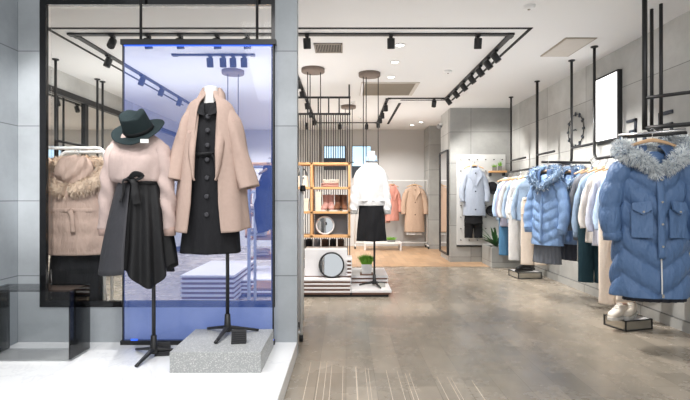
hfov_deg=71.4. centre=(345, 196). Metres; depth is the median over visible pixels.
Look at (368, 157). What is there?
scarf
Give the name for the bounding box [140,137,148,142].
price tag
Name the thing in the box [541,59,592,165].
rack
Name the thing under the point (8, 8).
wall
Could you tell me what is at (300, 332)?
ladder rail
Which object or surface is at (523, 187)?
jacket
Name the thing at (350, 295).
toe kick
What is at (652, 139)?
wooden hanger
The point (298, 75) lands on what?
track
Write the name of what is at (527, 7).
smoke detector
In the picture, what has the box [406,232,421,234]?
skirt
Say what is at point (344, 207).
boot
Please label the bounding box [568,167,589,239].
jacket
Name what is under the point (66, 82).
wall
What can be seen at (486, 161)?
board
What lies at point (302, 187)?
lamp
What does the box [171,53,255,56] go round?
track
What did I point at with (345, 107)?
ceiling disc
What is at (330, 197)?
boot
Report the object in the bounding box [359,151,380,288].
mannequin
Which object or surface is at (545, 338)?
floor
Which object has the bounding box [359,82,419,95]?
air conditioner cassette
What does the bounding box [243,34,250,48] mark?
track spotlight
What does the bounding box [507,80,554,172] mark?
rack
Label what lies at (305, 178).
handbag
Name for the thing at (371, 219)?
skirt
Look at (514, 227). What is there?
trousers
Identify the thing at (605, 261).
trousers
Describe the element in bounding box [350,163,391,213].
sweatshirt
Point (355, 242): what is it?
rail
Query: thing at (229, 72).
ceiling disc
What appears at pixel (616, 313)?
sneaker
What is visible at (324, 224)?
round mirror
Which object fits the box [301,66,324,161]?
ceiling disc
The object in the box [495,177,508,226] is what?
jacket
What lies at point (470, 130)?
wall
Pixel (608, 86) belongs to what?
lit panel
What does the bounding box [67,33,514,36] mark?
track
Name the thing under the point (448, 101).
track spotlight
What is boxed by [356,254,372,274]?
potted grass
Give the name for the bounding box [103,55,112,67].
track spotlight
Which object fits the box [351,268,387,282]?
display platform
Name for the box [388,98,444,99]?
track
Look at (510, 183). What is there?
shirt
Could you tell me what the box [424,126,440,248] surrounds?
wall column
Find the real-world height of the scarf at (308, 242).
0.433 m
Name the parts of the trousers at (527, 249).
leg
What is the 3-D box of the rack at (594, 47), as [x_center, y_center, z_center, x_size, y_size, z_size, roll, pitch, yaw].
[2.820,-1.062,4.995,0.080,1.295,0.990,0,0,0]
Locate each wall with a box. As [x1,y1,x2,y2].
[0,0,17,345]
[18,0,297,354]
[49,66,179,132]
[240,130,423,245]
[441,110,447,259]
[448,108,509,261]
[510,11,689,321]
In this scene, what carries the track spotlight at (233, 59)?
attached to the track at (172, 54)
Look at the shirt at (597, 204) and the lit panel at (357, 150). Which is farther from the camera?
the lit panel at (357, 150)
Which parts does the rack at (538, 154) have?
rail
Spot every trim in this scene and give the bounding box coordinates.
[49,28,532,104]
[303,363,484,399]
[387,103,400,123]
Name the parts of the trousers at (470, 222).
leg, leg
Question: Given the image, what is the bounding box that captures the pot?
[361,264,371,273]
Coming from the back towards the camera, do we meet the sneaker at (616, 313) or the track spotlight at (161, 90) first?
the track spotlight at (161, 90)
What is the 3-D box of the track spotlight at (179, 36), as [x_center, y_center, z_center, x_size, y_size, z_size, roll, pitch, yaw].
[-1.739,-1.620,5.031,0.080,0.146,0.102,0,0,19]
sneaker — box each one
[607,303,628,320]
[623,302,637,319]
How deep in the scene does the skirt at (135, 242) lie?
3.23 m
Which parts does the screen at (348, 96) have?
rod, rod, rod, rod, rod, rod, rod, rod, rod, rod, rail, rail, rod, rod, rod, rod, rod, rod, rod, rod, rod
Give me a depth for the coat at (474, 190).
8.99 m
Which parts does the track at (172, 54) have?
rail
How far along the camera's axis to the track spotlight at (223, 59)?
5.72 m
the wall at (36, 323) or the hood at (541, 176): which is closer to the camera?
the wall at (36, 323)
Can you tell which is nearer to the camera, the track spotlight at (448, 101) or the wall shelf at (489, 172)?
the track spotlight at (448, 101)
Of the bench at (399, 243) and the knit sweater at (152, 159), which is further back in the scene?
the bench at (399, 243)
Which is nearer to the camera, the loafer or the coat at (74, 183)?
the coat at (74, 183)
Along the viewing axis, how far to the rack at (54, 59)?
6.93 m
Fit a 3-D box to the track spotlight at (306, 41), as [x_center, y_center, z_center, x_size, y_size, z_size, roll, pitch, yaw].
[-0.408,-1.619,5.032,0.083,0.148,0.108,0,0,0]
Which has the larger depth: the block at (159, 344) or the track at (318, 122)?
the track at (318, 122)
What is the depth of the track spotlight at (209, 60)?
5.72 m
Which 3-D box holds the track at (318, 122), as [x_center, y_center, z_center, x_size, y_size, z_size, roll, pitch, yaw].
[0.000,-1.699,11.000,1.442,0.022,0.062,0,0,0]
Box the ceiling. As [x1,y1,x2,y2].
[49,0,689,129]
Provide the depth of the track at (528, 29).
4.85 m
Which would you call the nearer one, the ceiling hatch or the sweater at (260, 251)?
the sweater at (260, 251)
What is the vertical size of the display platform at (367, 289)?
0.057 m
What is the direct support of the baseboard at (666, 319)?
attached to the wall at (554, 101)
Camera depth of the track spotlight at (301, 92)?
7.52 m
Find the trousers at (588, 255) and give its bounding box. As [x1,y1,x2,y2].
[578,198,598,282]
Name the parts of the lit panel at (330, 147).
frame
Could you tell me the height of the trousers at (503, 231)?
0.971 m
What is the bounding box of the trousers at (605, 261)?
[598,220,627,304]
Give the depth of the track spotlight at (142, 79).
6.67 m
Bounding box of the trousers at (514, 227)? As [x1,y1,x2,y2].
[508,198,520,260]
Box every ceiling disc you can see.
[222,68,243,115]
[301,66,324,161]
[341,104,355,162]
[359,70,379,164]
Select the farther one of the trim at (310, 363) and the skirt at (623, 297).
the skirt at (623, 297)
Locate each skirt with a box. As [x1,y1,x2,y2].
[49,255,106,299]
[98,171,178,288]
[356,206,386,241]
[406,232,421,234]
[533,244,561,264]
[560,244,576,260]
[622,296,686,302]
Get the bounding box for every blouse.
[254,165,270,232]
[497,176,514,217]
[578,166,602,242]
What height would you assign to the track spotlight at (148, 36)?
0.146 m
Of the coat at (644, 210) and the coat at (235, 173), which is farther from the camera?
the coat at (644, 210)
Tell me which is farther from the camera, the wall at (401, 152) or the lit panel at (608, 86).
the wall at (401, 152)
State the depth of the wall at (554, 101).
5.99 m
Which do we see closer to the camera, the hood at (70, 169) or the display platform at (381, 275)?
the hood at (70, 169)
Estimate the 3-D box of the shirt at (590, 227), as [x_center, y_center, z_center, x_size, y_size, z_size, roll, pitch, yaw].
[2.823,0.094,5.050,0.162,0.863,0.560,0,0,-42]
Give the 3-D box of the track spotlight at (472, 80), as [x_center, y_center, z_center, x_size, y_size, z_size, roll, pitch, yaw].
[1.734,-1.618,6.599,0.122,0.150,0.085,0,0,8]
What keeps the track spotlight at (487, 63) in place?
attached to the track at (505, 40)
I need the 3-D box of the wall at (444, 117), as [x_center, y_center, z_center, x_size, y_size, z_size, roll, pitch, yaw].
[2.100,-0.230,9.770,0.200,2.960,0.700,0,0,0]
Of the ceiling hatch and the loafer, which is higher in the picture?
the ceiling hatch
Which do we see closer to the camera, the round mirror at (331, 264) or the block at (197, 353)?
the block at (197, 353)
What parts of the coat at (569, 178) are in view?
fur trim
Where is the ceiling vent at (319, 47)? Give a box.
[314,43,342,52]
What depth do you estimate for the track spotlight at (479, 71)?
6.17 m
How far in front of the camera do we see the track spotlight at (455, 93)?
7.52 m
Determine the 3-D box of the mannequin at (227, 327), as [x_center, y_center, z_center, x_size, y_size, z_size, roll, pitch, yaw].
[-0.900,0.103,3.511,0.350,1.788,0.402,0,0,37]
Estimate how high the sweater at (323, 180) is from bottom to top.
0.052 m
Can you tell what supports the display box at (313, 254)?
on the display platform at (312, 285)
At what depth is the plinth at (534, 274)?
7.34 m
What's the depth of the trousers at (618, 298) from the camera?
4.49 m
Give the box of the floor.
[106,246,689,399]
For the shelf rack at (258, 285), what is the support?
on the floor
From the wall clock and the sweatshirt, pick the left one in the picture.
the sweatshirt
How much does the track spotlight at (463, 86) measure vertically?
0.150 m
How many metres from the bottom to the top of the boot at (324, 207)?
0.220 m
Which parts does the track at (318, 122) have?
rail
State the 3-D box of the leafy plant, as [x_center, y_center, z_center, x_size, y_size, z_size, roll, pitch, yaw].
[2.686,0.711,8.600,0.541,0.362,0.538,0,0,33]
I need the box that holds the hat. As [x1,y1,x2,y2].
[111,108,164,144]
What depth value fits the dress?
3.34 m
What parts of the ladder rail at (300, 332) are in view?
post, post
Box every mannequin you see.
[203,86,258,343]
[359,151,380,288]
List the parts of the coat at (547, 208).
fur trim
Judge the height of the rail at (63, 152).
1.697 m
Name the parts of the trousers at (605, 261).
leg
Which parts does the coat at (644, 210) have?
fur trim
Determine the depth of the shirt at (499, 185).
8.39 m
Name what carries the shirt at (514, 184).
hanging from the wooden hanger
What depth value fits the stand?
3.40 m
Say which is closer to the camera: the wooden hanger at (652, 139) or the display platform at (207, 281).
the wooden hanger at (652, 139)
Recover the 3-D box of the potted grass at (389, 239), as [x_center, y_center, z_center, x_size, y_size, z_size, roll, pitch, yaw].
[1.071,0.991,11.347,0.330,0.130,0.341,0,0,0]
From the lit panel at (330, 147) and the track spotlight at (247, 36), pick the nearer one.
the track spotlight at (247, 36)
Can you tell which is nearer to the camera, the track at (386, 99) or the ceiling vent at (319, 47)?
the ceiling vent at (319, 47)
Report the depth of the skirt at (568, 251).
5.96 m
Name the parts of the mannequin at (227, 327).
leg, leg, leg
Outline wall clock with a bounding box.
[567,112,584,145]
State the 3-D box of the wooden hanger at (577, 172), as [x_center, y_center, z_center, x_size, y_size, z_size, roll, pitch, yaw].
[2.820,-0.343,5.520,0.021,0.165,0.388,0,0,-44]
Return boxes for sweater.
[97,134,176,235]
[251,230,267,235]
[253,248,269,255]
[321,183,338,186]
[322,179,338,182]
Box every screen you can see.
[120,0,276,344]
[298,84,350,254]
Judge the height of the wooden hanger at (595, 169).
0.165 m
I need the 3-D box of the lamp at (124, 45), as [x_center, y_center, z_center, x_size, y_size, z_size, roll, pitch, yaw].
[-1.138,-1.166,3.695,1.141,0.008,0.014,0,0,0]
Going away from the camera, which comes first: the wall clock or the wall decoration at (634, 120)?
the wall decoration at (634, 120)
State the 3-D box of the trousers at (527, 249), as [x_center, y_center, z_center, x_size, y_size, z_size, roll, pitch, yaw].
[2.803,0.510,7.160,0.371,1.001,0.183,0,0,23]
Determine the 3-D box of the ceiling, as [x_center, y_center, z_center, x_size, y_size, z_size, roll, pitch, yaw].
[-0.200,-1.785,8.185,8.800,0.150,8.830,0,0,0]
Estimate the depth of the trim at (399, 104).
9.68 m
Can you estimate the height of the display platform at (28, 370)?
0.117 m
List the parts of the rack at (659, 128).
hang arm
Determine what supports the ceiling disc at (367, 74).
hanging from the ceiling
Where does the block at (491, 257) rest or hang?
on the floor
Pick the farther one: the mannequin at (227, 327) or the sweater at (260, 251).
the sweater at (260, 251)
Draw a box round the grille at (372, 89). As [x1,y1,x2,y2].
[364,84,414,94]
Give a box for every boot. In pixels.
[320,195,328,210]
[328,195,334,210]
[334,195,340,210]
[341,195,347,210]
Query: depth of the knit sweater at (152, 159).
3.32 m
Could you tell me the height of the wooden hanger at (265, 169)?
0.165 m
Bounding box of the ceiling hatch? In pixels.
[540,38,596,56]
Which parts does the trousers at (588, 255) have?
leg, leg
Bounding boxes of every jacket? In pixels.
[386,184,400,220]
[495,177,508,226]
[511,175,530,220]
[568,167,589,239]
[571,167,594,245]
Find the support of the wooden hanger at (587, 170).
hanging from the rack at (594, 47)
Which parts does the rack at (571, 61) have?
out arm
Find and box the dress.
[180,101,240,254]
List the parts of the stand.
leg, leg, leg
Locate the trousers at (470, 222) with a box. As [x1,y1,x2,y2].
[464,216,482,237]
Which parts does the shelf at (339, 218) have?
post, post, panel, post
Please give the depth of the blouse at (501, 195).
8.03 m
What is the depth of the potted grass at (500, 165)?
9.06 m
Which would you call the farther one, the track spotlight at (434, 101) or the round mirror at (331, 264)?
the track spotlight at (434, 101)
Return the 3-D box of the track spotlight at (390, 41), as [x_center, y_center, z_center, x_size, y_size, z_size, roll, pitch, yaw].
[0.472,-1.619,5.032,0.083,0.148,0.108,0,0,0]
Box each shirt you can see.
[492,177,506,219]
[502,176,517,222]
[505,176,527,218]
[585,165,609,245]
[593,175,605,229]
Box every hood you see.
[54,155,93,183]
[537,169,552,180]
[636,145,673,159]
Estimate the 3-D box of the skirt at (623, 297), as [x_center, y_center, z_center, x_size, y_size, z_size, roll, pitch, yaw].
[2.608,0.556,4.063,0.505,0.632,0.239,0,0,10]
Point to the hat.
(135, 125)
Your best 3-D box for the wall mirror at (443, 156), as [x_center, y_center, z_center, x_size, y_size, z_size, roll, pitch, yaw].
[1.976,0.105,9.700,0.043,2.050,0.780,0,0,0]
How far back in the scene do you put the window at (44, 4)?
3.74 m
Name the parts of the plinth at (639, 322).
panel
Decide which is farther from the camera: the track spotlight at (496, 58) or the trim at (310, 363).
the track spotlight at (496, 58)
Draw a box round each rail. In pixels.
[49,146,105,299]
[59,151,113,299]
[248,166,302,341]
[354,180,428,248]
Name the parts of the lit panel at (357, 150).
frame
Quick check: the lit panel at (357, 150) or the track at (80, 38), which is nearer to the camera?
the track at (80, 38)
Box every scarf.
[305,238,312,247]
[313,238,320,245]
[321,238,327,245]
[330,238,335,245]
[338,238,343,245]
[365,155,377,161]
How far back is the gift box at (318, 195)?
6.33 m
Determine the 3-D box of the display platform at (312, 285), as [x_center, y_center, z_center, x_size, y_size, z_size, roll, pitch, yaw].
[-0.631,1.124,6.590,1.388,0.192,1.220,0,0,0]
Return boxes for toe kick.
[244,293,387,296]
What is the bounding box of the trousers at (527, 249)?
[521,198,546,264]
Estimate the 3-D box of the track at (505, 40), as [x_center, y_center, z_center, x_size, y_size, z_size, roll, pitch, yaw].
[1.730,-1.699,6.705,0.072,0.022,3.302,0,0,0]
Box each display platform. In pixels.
[0,342,296,399]
[180,261,253,299]
[240,266,350,294]
[346,255,351,276]
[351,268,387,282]
[351,282,391,294]
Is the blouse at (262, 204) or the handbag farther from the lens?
the handbag
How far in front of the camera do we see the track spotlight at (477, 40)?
5.00 m
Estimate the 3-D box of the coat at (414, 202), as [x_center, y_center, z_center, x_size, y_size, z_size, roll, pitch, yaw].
[1.670,0.263,11.700,0.685,1.169,0.260,0,0,-2]
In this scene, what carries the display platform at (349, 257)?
on the display platform at (312, 285)
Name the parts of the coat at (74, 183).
fur trim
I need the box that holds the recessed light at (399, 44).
[395,43,405,46]
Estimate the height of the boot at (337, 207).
0.220 m
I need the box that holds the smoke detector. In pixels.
[523,4,535,10]
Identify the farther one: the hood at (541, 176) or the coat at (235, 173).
the hood at (541, 176)
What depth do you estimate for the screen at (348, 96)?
7.29 m
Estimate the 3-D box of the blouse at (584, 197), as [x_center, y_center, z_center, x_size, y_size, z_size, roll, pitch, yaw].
[2.822,0.084,5.210,0.163,0.843,0.560,0,0,-42]
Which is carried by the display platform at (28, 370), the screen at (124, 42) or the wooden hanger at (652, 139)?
the screen at (124, 42)
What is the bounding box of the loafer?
[515,265,532,271]
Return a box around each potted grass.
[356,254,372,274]
[386,237,395,241]
[497,161,501,170]
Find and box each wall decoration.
[626,118,636,141]
[658,109,672,139]
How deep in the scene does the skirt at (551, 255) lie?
5.80 m
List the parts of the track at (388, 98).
rail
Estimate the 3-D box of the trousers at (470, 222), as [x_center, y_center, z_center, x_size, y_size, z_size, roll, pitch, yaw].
[2.409,0.511,9.065,0.357,0.522,0.176,0,0,-3]
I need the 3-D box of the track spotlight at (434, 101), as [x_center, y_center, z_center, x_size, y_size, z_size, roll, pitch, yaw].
[1.520,-1.618,8.294,0.080,0.150,0.123,0,0,0]
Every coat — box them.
[49,154,103,255]
[168,87,259,232]
[401,184,427,231]
[459,165,489,215]
[523,163,570,245]
[560,164,584,244]
[598,133,689,299]
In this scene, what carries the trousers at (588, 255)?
hanging from the hanger
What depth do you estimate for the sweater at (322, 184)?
6.34 m
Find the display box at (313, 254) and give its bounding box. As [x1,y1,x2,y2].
[304,246,346,276]
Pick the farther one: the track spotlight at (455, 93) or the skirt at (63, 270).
the track spotlight at (455, 93)
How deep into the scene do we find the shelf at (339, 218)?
6.30 m
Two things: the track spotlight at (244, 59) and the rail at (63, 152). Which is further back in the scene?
the track spotlight at (244, 59)
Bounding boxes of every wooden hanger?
[258,157,270,174]
[574,160,592,174]
[580,160,599,173]
[587,158,607,172]
[631,128,676,146]
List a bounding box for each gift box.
[304,198,309,210]
[315,192,321,210]
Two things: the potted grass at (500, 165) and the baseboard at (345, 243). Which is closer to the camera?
the potted grass at (500, 165)
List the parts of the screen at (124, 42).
hanging rod, hanging rod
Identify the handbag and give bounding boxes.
[298,169,308,186]
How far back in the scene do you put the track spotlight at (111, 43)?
5.00 m
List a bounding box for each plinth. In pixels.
[508,269,541,278]
[603,314,652,331]
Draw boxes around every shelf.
[245,162,349,237]
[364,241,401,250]
[488,171,506,175]
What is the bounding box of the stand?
[135,285,173,366]
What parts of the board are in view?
cap, cap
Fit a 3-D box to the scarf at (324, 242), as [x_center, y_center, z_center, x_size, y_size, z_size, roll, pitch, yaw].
[-0.300,0.812,6.850,0.090,0.433,0.250,0,0,0]
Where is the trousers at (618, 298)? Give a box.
[616,296,637,301]
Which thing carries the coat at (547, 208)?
hanging from the wooden hanger
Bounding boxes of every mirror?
[316,216,333,234]
[319,252,343,277]
[439,150,448,254]
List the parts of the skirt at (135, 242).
wrap panel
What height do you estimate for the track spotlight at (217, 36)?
0.146 m
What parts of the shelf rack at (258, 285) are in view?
post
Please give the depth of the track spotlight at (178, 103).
8.17 m
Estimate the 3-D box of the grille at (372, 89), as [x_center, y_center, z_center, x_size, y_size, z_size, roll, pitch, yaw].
[0.664,-1.696,7.592,0.750,0.008,0.802,0,0,0]
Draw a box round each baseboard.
[329,242,423,245]
[534,266,689,333]
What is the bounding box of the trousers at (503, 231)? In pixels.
[499,218,507,254]
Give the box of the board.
[457,154,504,246]
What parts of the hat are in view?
crown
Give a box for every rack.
[52,58,105,157]
[247,190,303,327]
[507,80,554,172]
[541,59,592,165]
[590,45,613,159]
[617,0,689,138]
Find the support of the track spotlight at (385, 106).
attached to the track at (386, 99)
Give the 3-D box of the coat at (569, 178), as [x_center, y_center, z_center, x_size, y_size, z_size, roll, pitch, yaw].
[2.797,0.085,6.001,0.340,1.004,0.649,0,0,-30]
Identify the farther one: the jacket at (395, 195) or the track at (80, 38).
the jacket at (395, 195)
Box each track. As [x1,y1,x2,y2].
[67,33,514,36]
[73,36,189,103]
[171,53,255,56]
[298,75,316,122]
[316,122,375,123]
[376,98,387,122]
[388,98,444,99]
[444,36,513,99]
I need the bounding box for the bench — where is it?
[0,284,89,359]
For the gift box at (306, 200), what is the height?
0.170 m
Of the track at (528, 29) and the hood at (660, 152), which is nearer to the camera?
the hood at (660, 152)
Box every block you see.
[154,342,170,355]
[170,329,272,372]
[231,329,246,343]
[482,244,520,267]
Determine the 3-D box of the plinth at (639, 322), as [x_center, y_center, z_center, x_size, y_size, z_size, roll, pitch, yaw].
[2.711,1.200,4.620,0.320,0.100,0.260,0,0,-16]
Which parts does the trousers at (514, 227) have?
leg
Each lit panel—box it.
[325,146,345,169]
[352,146,370,177]
[596,69,621,143]
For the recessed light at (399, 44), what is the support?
in the ceiling
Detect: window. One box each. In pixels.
[40,0,274,306]
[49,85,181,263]
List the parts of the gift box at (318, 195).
lid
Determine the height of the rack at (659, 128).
1.206 m
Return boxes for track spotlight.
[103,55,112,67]
[107,34,116,48]
[138,75,145,85]
[143,34,152,48]
[157,87,164,96]
[176,34,184,48]
[176,97,181,106]
[206,55,213,67]
[213,34,221,48]
[219,55,226,67]
[229,55,236,67]
[240,55,246,67]
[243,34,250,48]
[299,89,304,95]
[303,34,310,48]
[383,103,387,111]
[387,34,394,48]
[431,98,436,107]
[445,96,451,105]
[452,89,459,98]
[460,81,467,91]
[468,73,476,84]
[474,34,481,48]
[475,65,484,77]
[483,57,493,70]
[490,50,500,63]
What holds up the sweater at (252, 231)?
on the shelf rack at (258, 285)
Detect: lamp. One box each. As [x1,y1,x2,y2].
[124,45,271,45]
[300,185,305,190]
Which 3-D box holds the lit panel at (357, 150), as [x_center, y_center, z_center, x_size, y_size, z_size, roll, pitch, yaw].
[0.393,-0.887,12.183,0.482,0.811,0.034,0,0,0]
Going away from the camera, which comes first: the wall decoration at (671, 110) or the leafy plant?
the wall decoration at (671, 110)
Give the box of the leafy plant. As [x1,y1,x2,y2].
[478,228,498,245]
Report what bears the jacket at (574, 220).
hanging from the wooden hanger at (587, 170)
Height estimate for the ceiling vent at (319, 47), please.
0.014 m
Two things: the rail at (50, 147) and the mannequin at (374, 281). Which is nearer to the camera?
the rail at (50, 147)

